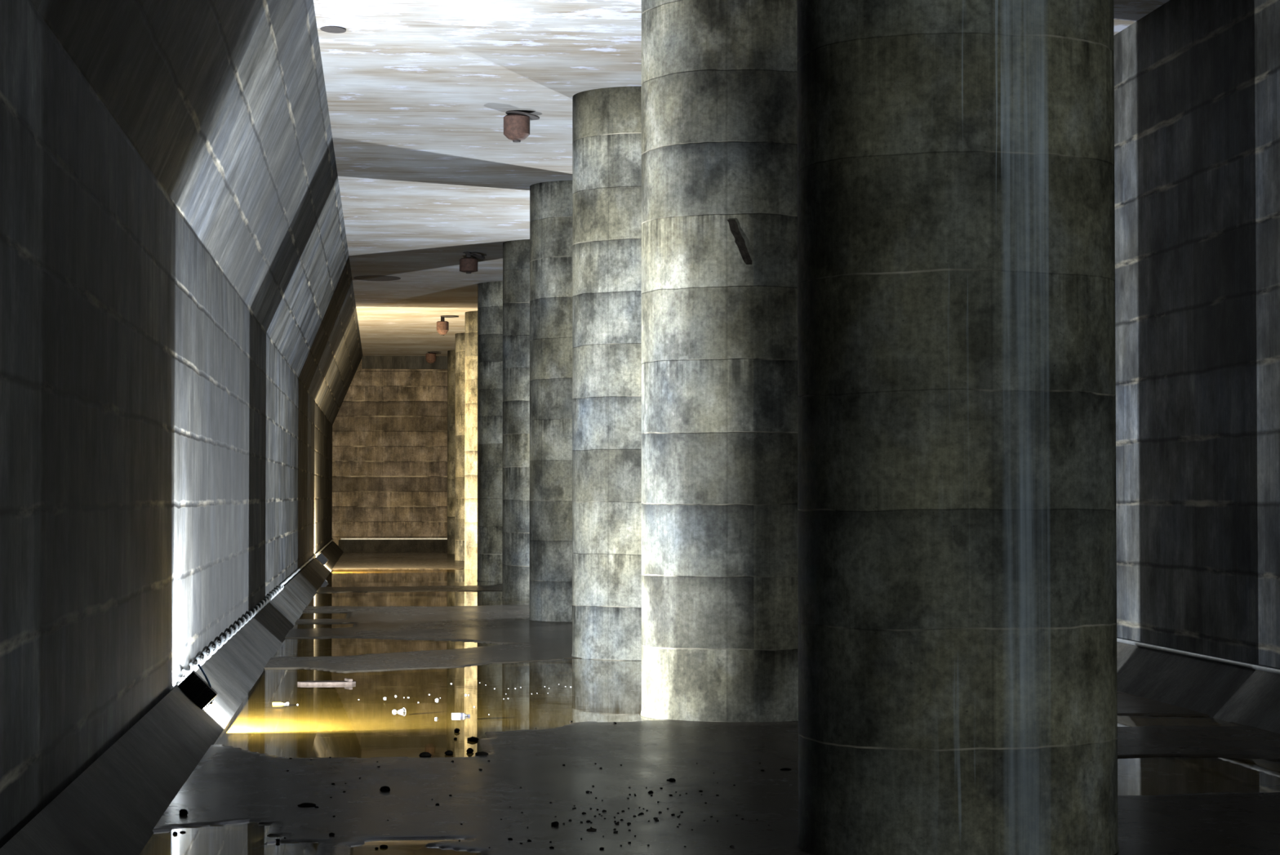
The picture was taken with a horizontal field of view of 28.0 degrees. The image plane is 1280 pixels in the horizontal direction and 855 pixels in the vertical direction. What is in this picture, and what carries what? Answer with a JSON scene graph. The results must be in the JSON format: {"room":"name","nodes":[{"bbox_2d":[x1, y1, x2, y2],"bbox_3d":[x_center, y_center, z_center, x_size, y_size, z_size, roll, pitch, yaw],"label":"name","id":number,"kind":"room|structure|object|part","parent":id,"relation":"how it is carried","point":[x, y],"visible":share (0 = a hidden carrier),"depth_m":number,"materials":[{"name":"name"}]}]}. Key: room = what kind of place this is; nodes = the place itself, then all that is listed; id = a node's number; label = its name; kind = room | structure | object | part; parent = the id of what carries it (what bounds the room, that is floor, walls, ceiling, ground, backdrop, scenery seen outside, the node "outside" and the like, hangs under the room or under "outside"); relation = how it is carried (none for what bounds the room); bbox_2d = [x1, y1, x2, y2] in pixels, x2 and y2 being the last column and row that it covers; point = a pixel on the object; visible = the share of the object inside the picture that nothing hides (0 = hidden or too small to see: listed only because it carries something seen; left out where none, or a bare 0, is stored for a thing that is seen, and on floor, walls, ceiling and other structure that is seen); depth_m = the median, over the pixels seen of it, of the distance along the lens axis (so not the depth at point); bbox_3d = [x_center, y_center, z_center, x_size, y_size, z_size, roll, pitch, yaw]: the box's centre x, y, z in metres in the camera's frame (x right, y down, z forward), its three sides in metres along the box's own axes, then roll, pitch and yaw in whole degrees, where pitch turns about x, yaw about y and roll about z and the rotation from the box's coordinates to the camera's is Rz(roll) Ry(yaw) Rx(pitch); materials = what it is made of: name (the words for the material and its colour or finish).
{"room":"tank interior","nodes":[
{"label":"tank interior","id":0,"kind":"room"},
{"bbox_2d":[0,0,362,848],"bbox_3d":[-6.203,-1.327,42.694,1.998,9.279,154.100,0,-2,-6],"label":"wall","id":1,"kind":"structure","parent":0,"point":[181,351],"depth_m":24.61,"materials":[{"name":"concrete"}]},
{"bbox_2d":[0,541,343,854],"bbox_3d":[-6.616,3.541,42.523,1.167,0.623,154.100,0,-2,-6],"label":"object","id":2,"kind":"structure","parent":1,"relation":"attached to","point":[114,806],"depth_m":23.06,"materials":[{"name":"concrete"}]},
{"bbox_2d":[173,663,217,710],"bbox_3d":[-4.927,2.894,28.498,0.478,0.547,0.182,0,-2,-10],"label":"floodlight","id":3,"kind":"object","parent":2,"relation":"on","point":[200,691],"visible":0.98,"depth_m":28.46,"materials":[{"name":"black metal"}]},
{"bbox_3d":[-4.837,2.758,28.528,0.164,0.274,0.030,0,-2,-2],"label":"power cord","id":4,"kind":"part","parent":3,"relation":"part of","materials":[{"name":"black rubber"}]},
{"bbox_2d":[174,584,284,680],"bbox_3d":[-6.595,3.192,43.188,0.124,0.124,29.005,0,-2,-6],"label":"cable","id":5,"kind":"object","parent":2,"relation":"on","point":[201,661],"visible":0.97,"depth_m":37.67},
{"bbox_2d":[280,538,333,586],"bbox_3d":[-11.128,4.371,88.145,0.060,0.072,61.000,0,-2,-6],"label":"conduit","id":6,"kind":"object","parent":2,"relation":"on","point":[291,576],"visible":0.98,"depth_m":72.84,"materials":[{"name":"grey metal"}]},
{"bbox_2d":[315,552,328,564],"bbox_3d":[-10.869,4.500,87.802,0.447,0.279,0.160,45,-1,-7],"label":"floodlight","id":7,"kind":"object","parent":2,"relation":"on","point":[322,557],"visible":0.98,"depth_m":87.76,"materials":[{"name":"black metal"}]},
{"bbox_2d":[332,360,447,546],"bbox_3d":[-8.051,1.293,120.204,12.690,9.202,0.600,0,-2,-6],"label":"wall","id":8,"kind":"structure","parent":0,"point":[389,427],"depth_m":119.54,"materials":[{"name":"concrete"}]},
{"bbox_2d":[338,539,447,551],"bbox_3d":[-7.976,5.541,119.345,11.990,0.663,0.900,0,-2,-6],"label":"baseboard","id":9,"kind":"structure","parent":8,"relation":"attached to","point":[346,545],"depth_m":119.02,"materials":[{"name":"concrete"}]},
{"bbox_2d":[340,537,447,539],"bbox_3d":[-8.159,5.180,119.728,11.500,0.080,0.080,0,-2,-6],"label":"conduit","id":10,"kind":"object","parent":9,"relation":"on","point":[340,538],"visible":0.36,"depth_m":119.36,"materials":[{"name":"grey metal"}]},
{"bbox_2d":[361,355,447,368],"bbox_3d":[-7.415,-3.015,119.980,11.092,0.600,0.200,0,-2,-6],"label":"trim","id":11,"kind":"structure","parent":8,"relation":"attached to","point":[367,362],"depth_m":119.51,"materials":[{"name":"concrete"}]},
{"bbox_2d":[139,551,1279,854],"bbox_3d":[-0.336,3.765,43.147,11.556,0.073,154.100,0,-2,-6],"label":"floor","id":12,"kind":"structure","parent":0,"point":[237,801],"depth_m":22.85,"materials":[{"name":"grey concrete"}]},
{"bbox_2d":[178,808,188,814],"bbox_3d":[-3.704,3.129,20.857,0.075,0.065,0.064,0,-2,-6],"label":"stone","id":13,"kind":"object","parent":12,"relation":"on","point":[182,811],"visible":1,"depth_m":20.83,"materials":[{"name":"black stone"}]},
{"bbox_2d":[297,802,315,806],"bbox_3d":[-2.782,3.149,21.441,0.152,0.041,0.137,0,-2,-6],"label":"stone","id":14,"kind":"object","parent":12,"relation":"on","point":[303,804],"visible":1,"depth_m":21.40,"materials":[{"name":"black stone"}]},
{"bbox_2d":[379,785,390,791],"bbox_3d":[-2.238,3.173,22.539,0.096,0.062,0.078,0,-2,-6],"label":"stone","id":15,"kind":"object","parent":12,"relation":"on","point":[384,788],"visible":1,"depth_m":22.52,"materials":[{"name":"black stone"}]},
{"bbox_2d":[447,350,455,553],"bbox_3d":[-7.478,1.132,115.440,2.370,9.132,2.370,0,-2,-6],"label":"concrete column","id":16,"kind":"structure","parent":12,"relation":"on","point":[451,353],"depth_m":114.76,"materials":[{"name":"grey concrete"}]},
{"bbox_2d":[454,332,465,560],"bbox_3d":[-6.261,0.809,103.305,2.370,9.132,2.370,0,-2,-6],"label":"concrete column","id":17,"kind":"structure","parent":12,"relation":"on","point":[460,337],"depth_m":102.60,"materials":[{"name":"grey concrete"}]},
{"bbox_2d":[464,311,477,569],"bbox_3d":[-5.044,0.487,91.171,2.370,9.132,2.370,0,-2,-6],"label":"concrete column","id":18,"kind":"structure","parent":12,"relation":"on","point":[471,317],"depth_m":90.45,"materials":[{"name":"grey concrete"}]},
{"bbox_2d":[475,751,488,755],"bbox_3d":[-1.583,3.262,25.706,0.129,0.044,0.106,-1,-2,25],"label":"stone","id":19,"kind":"object","parent":12,"relation":"on","point":[481,753],"visible":1,"depth_m":25.67,"materials":[{"name":"black stone"}]},
{"bbox_2d":[476,281,502,582],"bbox_3d":[-3.817,0.162,78.936,2.370,9.132,2.370,0,-2,-6],"label":"concrete column","id":20,"kind":"structure","parent":12,"relation":"on","point":[490,294],"depth_m":78.03,"materials":[{"name":"grey concrete"}]},
{"bbox_2d":[502,239,529,598],"bbox_3d":[-2.362,-0.178,66.122,2.370,9.132,2.370,0,-2,-6],"label":"concrete column","id":21,"kind":"structure","parent":12,"relation":"on","point":[516,253],"depth_m":65.26,"materials":[{"name":"grey concrete"}]},
{"bbox_2d":[528,180,572,622],"bbox_3d":[-1.145,-0.501,53.987,2.370,9.132,2.370,0,-2,-6],"label":"concrete column","id":22,"kind":"structure","parent":12,"relation":"on","point":[550,202],"depth_m":53.05,"materials":[{"name":"grey concrete"}]},
{"bbox_2d":[551,821,559,825],"bbox_3d":[-0.667,3.113,20.176,0.056,0.042,0.057,-1,-2,37],"label":"stone","id":23,"kind":"object","parent":12,"relation":"on","point":[554,823],"visible":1,"depth_m":20.16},
{"bbox_2d":[586,827,596,830],"bbox_3d":[-0.376,3.110,19.874,0.079,0.025,0.074,0,-2,15],"label":"stone","id":24,"kind":"object","parent":12,"relation":"on","point":[588,828],"visible":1,"depth_m":19.86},
{"bbox_2d":[571,86,641,660],"bbox_3d":[0.072,-0.823,41.852,2.445,9.132,2.445,0,-2,-6],"label":"concrete column","id":25,"kind":"structure","parent":12,"relation":"on","point":[606,122],"depth_m":40.84,"materials":[{"name":"grey concrete"}]},
{"bbox_2d":[640,0,798,721],"bbox_3d":[1.189,-1.119,30.712,2.369,9.132,2.369,1,-2,-26],"label":"concrete column","id":26,"kind":"structure","parent":12,"relation":"on","point":[720,606],"depth_m":29.63,"materials":[{"name":"grey concrete"}]},
{"bbox_2d":[213,568,1279,794],"bbox_3d":[-1.408,4.033,53.835,11.556,0.001,76.890,0,-2,-6],"label":"water","id":27,"kind":"object","parent":12,"relation":"on","point":[328,720],"visible":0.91,"depth_m":32.20,"materials":[{"name":"liquid"}]},
{"bbox_2d":[272,702,285,704],"bbox_3d":[-4.504,3.449,32.063,0.165,0.044,0.044,0,-2,-9],"label":"bottle","id":28,"kind":"object","parent":27,"relation":"on","point":[273,703],"visible":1,"depth_m":32.04,"materials":[{"name":"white plastic"}]},
{"bbox_2d":[297,677,355,684],"bbox_3d":[-4.336,3.517,35.561,0.800,0.084,0.312,0,-2,-6],"label":"plank","id":29,"kind":"object","parent":27,"relation":"on","point":[347,681],"visible":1,"depth_m":35.44,"materials":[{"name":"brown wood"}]},
{"bbox_2d":[379,844,387,848],"bbox_3d":[-1.897,3.101,19.020,0.061,0.029,0.051,0,-2,-6],"label":"stone","id":30,"kind":"object","parent":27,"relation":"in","point":[382,846],"visible":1,"depth_m":19.01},
{"bbox_2d":[397,707,405,711],"bbox_3d":[-2.869,3.410,30.943,0.094,0.070,0.068,1,-2,-42],"label":"plastic cup","id":31,"kind":"object","parent":27,"relation":"on","point":[403,709],"visible":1,"depth_m":30.93,"materials":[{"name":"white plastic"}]},
{"bbox_2d":[418,751,431,756],"bbox_3d":[-2.142,3.269,25.650,0.116,0.069,0.106,-1,-2,23],"label":"stone","id":32,"kind":"object","parent":27,"relation":"in","point":[423,753],"visible":0.92,"depth_m":25.61,"materials":[{"name":"black stone"}]},
{"bbox_2d":[444,750,453,754],"bbox_3d":[-1.925,3.275,25.863,0.087,0.058,0.086,0,-2,-6],"label":"stone","id":33,"kind":"object","parent":27,"relation":"in","point":[447,752],"visible":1,"depth_m":25.84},
{"bbox_2d":[451,712,470,716],"bbox_3d":[-2.114,3.400,30.320,0.218,0.070,0.072,0,-2,-6],"label":"bottle","id":34,"kind":"object","parent":27,"relation":"on","point":[453,714],"visible":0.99,"depth_m":30.29,"materials":[{"name":"white plastic"}]},
{"bbox_2d":[466,747,473,752],"bbox_3d":[-1.729,3.280,26.079,0.070,0.062,0.065,-1,-2,27],"label":"stone","id":35,"kind":"object","parent":27,"relation":"in","point":[468,749],"visible":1,"depth_m":26.05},
{"bbox_2d":[466,736,478,740],"bbox_3d":[-1.779,3.314,27.340,0.116,0.058,0.106,-1,-2,25],"label":"stone","id":36,"kind":"object","parent":27,"relation":"in","point":[472,738],"visible":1,"depth_m":27.31,"materials":[{"name":"black stone"}]},
{"bbox_2d":[779,767,791,769],"bbox_3d":[1.375,3.231,24.298,0.112,0.028,0.089,0,-2,-6],"label":"stone","id":37,"kind":"object","parent":12,"relation":"on","point":[783,768],"visible":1,"depth_m":24.27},
{"bbox_2d":[796,0,1119,854],"bbox_3d":[2.348,-1.426,19.154,2.370,9.132,2.370,0,-2,-6],"label":"concrete column","id":38,"kind":"structure","parent":12,"relation":"on","point":[957,529],"depth_m":18.09,"materials":[{"name":"grey concrete"}]},
{"bbox_2d":[313,0,1169,355],"bbox_3d":[0.558,-5.647,43.487,12.192,0.600,154.500,0,-2,-6],"label":"ceiling","id":39,"kind":"structure","parent":0,"point":[420,93],"depth_m":44.82,"materials":[{"name":"concrete"}]},
{"bbox_2d":[320,26,346,33],"bbox_3d":[-4.277,-5.543,35.811,0.360,0.034,0.486,0,-2,-3],"label":"ceiling hatch","id":40,"kind":"object","parent":39,"relation":"attached to","point":[333,29],"visible":1,"depth_m":35.78,"materials":[{"name":"metal"}]},
{"bbox_2d":[353,275,400,280],"bbox_3d":[-7.849,-4.456,76.745,1.400,0.012,1.890,0,-2,-6],"label":"ceiling hatch","id":41,"kind":"object","parent":39,"relation":"attached to","point":[367,277],"visible":1,"depth_m":76.60,"materials":[{"name":"metal"}]},
{"bbox_2d":[425,351,440,364],"bbox_3d":[-9.328,-3.147,115.972,0.695,0.550,0.520,0,-2,-6],"label":"pipe stub","id":42,"kind":"object","parent":39,"relation":"attached to","point":[430,357],"visible":1,"depth_m":115.78,"materials":[{"name":"metal"}]},
{"bbox_2d":[436,315,458,335],"bbox_3d":[-6.957,-3.680,92.899,0.800,0.710,0.640,0,-2,-6],"label":"pipe stub","id":43,"kind":"object","parent":39,"relation":"attached to","point":[442,326],"visible":1,"depth_m":92.71,"materials":[{"name":"metal"}]},
{"bbox_3d":[-6.877,-3.999,92.916,0.640,0.024,0.640,0,-2,-6],"label":"flange plate","id":44,"kind":"part","parent":43,"relation":"part of","materials":[{"name":"metal"}]},
{"bbox_2d":[459,251,485,273],"bbox_3d":[-4.479,-4.410,68.739,0.699,0.586,0.632,0,-2,-6],"label":"pipe stub","id":45,"kind":"object","parent":39,"relation":"attached to","point":[468,264],"visible":1,"depth_m":68.53,"materials":[{"name":"metal"}]},
{"bbox_3d":[-4.583,-4.587,68.731,0.140,0.180,0.140,0,-2,-6],"label":"stem","id":46,"kind":"part","parent":45,"relation":"part of","materials":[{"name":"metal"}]},
{"bbox_3d":[-4.433,-4.599,68.749,0.606,0.208,0.632,0,-2,-6],"label":"flange plate","id":47,"kind":"part","parent":45,"relation":"part of","materials":[{"name":"metal"}]},
{"bbox_2d":[503,111,539,142],"bbox_3d":[-2.009,-5.092,43.567,0.613,0.515,0.580,0,-2,-6],"label":"pipe stub","id":48,"kind":"object","parent":39,"relation":"attached to","point":[516,123],"visible":1,"depth_m":43.38,"materials":[{"name":"metal"}]},
{"bbox_2d":[512,139,520,142],"bbox_3d":[-2.090,-4.849,43.552,0.135,0.028,0.135,0,-2,-6],"label":"outlet","id":49,"kind":"object","parent":48,"relation":"attached to","point":[513,140],"depth_m":43.51,"materials":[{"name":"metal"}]},
{"bbox_3d":[-1.990,-5.291,43.574,0.576,0.116,0.580,0,-2,-6],"label":"flange plate","id":50,"kind":"part","parent":48,"relation":"part of","materials":[{"name":"metal"}]},
{"bbox_2d":[1114,0,1279,668],"bbox_3d":[6.226,-1.054,43.933,0.600,8.559,154.100,0,-2,-6],"label":"wall","id":51,"kind":"structure","parent":0,"point":[1197,82],"depth_m":32.47,"materials":[{"name":"concrete"}]},
{"bbox_2d":[1116,641,1279,733],"bbox_3d":[5.944,3.544,43.783,1.167,0.683,154.100,0,-2,-6],"label":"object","id":52,"kind":"structure","parent":51,"relation":"attached to","point":[1244,695],"depth_m":31.40,"materials":[{"name":"concrete"}]},
{"bbox_2d":[1116,637,1279,673],"bbox_3d":[3.564,3.788,66.862,0.056,0.056,88.500,0,-2,-6],"label":"conduit","id":53,"kind":"object","parent":52,"relation":"on","point":[1121,640],"visible":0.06,"depth_m":32.10,"materials":[{"name":"metal"}]}
]}

